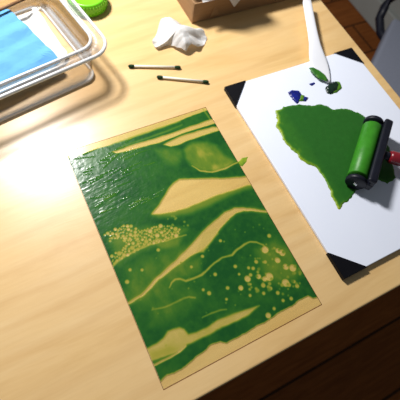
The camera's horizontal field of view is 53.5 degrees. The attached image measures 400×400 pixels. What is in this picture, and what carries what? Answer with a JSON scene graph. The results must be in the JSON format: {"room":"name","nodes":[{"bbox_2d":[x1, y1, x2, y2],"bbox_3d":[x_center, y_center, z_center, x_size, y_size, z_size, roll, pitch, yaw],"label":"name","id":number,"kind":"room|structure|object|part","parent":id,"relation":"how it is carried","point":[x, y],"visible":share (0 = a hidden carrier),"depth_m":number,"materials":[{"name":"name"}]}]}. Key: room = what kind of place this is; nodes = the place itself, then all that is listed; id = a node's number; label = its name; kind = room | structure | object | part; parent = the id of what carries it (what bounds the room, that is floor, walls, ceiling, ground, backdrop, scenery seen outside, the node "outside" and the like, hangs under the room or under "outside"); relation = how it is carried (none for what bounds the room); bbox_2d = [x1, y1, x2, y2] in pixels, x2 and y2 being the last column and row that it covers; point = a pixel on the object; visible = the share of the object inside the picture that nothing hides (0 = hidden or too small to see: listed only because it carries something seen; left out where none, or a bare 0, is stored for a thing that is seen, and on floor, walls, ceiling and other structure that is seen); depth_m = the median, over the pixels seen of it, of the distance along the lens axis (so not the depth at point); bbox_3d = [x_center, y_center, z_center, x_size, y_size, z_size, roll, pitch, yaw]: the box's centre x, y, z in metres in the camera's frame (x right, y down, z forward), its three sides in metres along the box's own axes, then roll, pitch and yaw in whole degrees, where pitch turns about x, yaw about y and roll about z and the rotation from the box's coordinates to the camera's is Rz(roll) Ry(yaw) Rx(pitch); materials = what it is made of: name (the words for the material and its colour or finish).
{"room":"art studio","nodes":[
{"label":"art studio","id":0,"kind":"room"},
{"bbox_2d":[198,0,399,399],"bbox_3d":[-0.666,0.020,1.246,3.500,0.050,4.600,-22,70,-17],"label":"floor","id":1,"kind":"structure","parent":0,"point":[356,356],"depth_m":1.16,"materials":[{"name":"brown wood"}]},
{"bbox_2d":[0,0,399,399],"bbox_3d":[-0.401,0.007,0.850,1.248,0.740,0.974,-22,70,-17],"label":"table","id":2,"kind":"object","parent":1,"relation":"on","point":[69,330],"visible":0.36,"depth_m":0.49,"materials":[{"name":"brown wood"}]},
{"bbox_2d":[0,0,106,122],"bbox_3d":[-0.296,-0.189,0.512,0.304,0.058,0.214,-33,73,-21],"label":"plastic tub","id":3,"kind":"object","parent":2,"relation":"on","point":[43,6],"visible":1,"depth_m":0.52,"materials":[{"name":"clear plastic"}]},
{"bbox_2d":[18,9,66,65],"bbox_3d":[-0.253,-0.215,0.556,0.111,0.007,0.111,-33,73,-21],"label":"paper towel","id":4,"kind":"object","parent":3,"relation":"in","point":[33,19],"visible":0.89,"depth_m":0.57,"materials":[{"name":"white paper"}]},
{"bbox_2d":[0,9,60,92],"bbox_3d":[-0.283,-0.193,0.526,0.146,0.008,0.133,-37,75,-22],"label":"paper","id":5,"kind":"object","parent":4,"relation":"on","point":[21,50],"visible":0.97,"depth_m":0.54,"materials":[{"name":"blue paper"}]},
{"bbox_2d":[0,0,24,11],"bbox_3d":[-0.271,-0.271,0.557,0.062,0.004,0.004,-40,76,-22],"label":"wooden stick","id":6,"kind":"object","parent":5,"relation":"on","point":[16,1],"visible":1,"depth_m":0.56,"materials":[{"name":"brown wood"}]},
{"bbox_2d":[67,0,107,17],"bbox_3d":[-0.172,-0.307,0.606,0.060,0.021,0.060,-22,70,-17],"label":"lid","id":7,"kind":"object","parent":2,"relation":"on","point":[92,8],"visible":0.85,"depth_m":0.59,"materials":[{"name":"green plastic"}]},
{"bbox_2d":[128,64,180,68],"bbox_3d":[-0.066,-0.194,0.577,0.076,0.005,0.005,-2,65,-9],"label":"cotton swab","id":8,"kind":"object","parent":2,"relation":"on","point":[129,65],"visible":1,"depth_m":0.57,"materials":[{"name":"paper"}]},
{"bbox_2d":[152,17,206,50],"bbox_3d":[-0.029,-0.249,0.596,0.074,0.026,0.065,19,64,1],"label":"crumpled tissue","id":9,"kind":"object","parent":2,"relation":"on","point":[170,31],"visible":1,"depth_m":0.59,"materials":[{"name":"white paper"}]},
{"bbox_2d":[157,75,208,82],"bbox_3d":[-0.025,-0.174,0.574,0.076,0.005,0.005,4,64,-6],"label":"cotton swab","id":10,"kind":"object","parent":2,"relation":"on","point":[158,76],"visible":1,"depth_m":0.57,"materials":[{"name":"paper"}]},
{"bbox_2d":[65,107,321,389],"bbox_3d":[-0.007,0.027,0.483,0.218,0.001,0.302,-22,70,-17],"label":"plate","id":11,"kind":"object","parent":2,"relation":"on","point":[119,189],"visible":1,"depth_m":0.47,"materials":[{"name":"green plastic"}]},
{"bbox_2d":[177,0,284,23],"bbox_3d":[0.049,-0.413,0.680,0.236,0.035,0.213,-22,70,-17],"label":"cardboard box","id":12,"kind":"object","parent":2,"relation":"on","point":[196,11],"visible":1,"depth_m":0.63,"materials":[{"name":"brown cardboard"}]},
{"bbox_3d":[-0.055,-0.374,0.645,0.002,0.033,0.204,-22,70,-17],"label":"panel","id":13,"kind":"part","parent":12,"relation":"part of","materials":[{"name":"brown cardboard"}]},
{"bbox_2d":[202,0,239,6],"bbox_3d":[0.018,-0.356,0.602,0.081,0.084,0.100,-22,70,-17],"label":"tissue","id":14,"kind":"object","parent":12,"relation":"in","point":[234,2],"visible":1,"depth_m":0.62,"materials":[{"name":"white paper"}]},
{"bbox_2d":[224,48,399,279],"bbox_3d":[0.208,-0.075,0.558,0.236,0.008,0.308,-22,70,-17],"label":"board","id":15,"kind":"object","parent":2,"relation":"on","point":[308,127],"visible":0.84,"depth_m":0.55,"materials":[{"name":"white plastic"}]},
{"bbox_2d":[303,0,329,82],"bbox_3d":[0.181,-0.256,0.628,0.033,0.014,0.168,2,65,-7],"label":"knife","id":16,"kind":"object","parent":15,"relation":"on","point":[320,68],"visible":1,"depth_m":0.62,"materials":[{"name":"white plastic"}]},
{"bbox_2d":[345,115,399,189],"bbox_3d":[0.277,-0.043,0.533,0.143,0.032,0.116,25,64,4],"label":"brayer","id":17,"kind":"object","parent":15,"relation":"on","point":[370,152],"visible":1,"depth_m":0.52,"materials":[{"name":"rubber"}]},
{"bbox_3d":[0.232,-0.065,0.532,0.025,0.023,0.110,25,64,4],"label":"frame","id":18,"kind":"part","parent":17,"relation":"part of","materials":[{"name":"black plastic"}]},
{"bbox_3d":[0.302,-0.045,0.533,0.102,0.020,0.019,14,64,-1],"label":"handle","id":19,"kind":"part","parent":17,"relation":"part of","materials":[{"name":"red paint"}]},
{"bbox_2d":[371,0,399,96],"bbox_3d":[0.671,-0.258,1.033,0.582,0.909,0.587,30,64,6],"label":"chair","id":20,"kind":"object","parent":1,"relation":"on","point":[386,59],"visible":0.11,"depth_m":1.09,"materials":[{"name":"grey plastic"}]},
{"bbox_2d":[382,0,399,19],"bbox_3d":[1.096,-1.153,0.637,0.100,2.590,4.600,-22,70,-17],"label":"wall","id":21,"kind":"structure","parent":0,"point":[394,6],"depth_m":1.68,"materials":[{"name":"grey paint"}]},
{"bbox_2d":[349,0,399,31],"bbox_3d":[0.890,-0.628,1.687,0.018,0.110,4.600,-22,70,-17],"label":"baseboard","id":22,"kind":"structure","parent":21,"relation":"attached to","point":[368,9],"depth_m":1.78,"materials":[{"name":"grey paint"}]}
]}

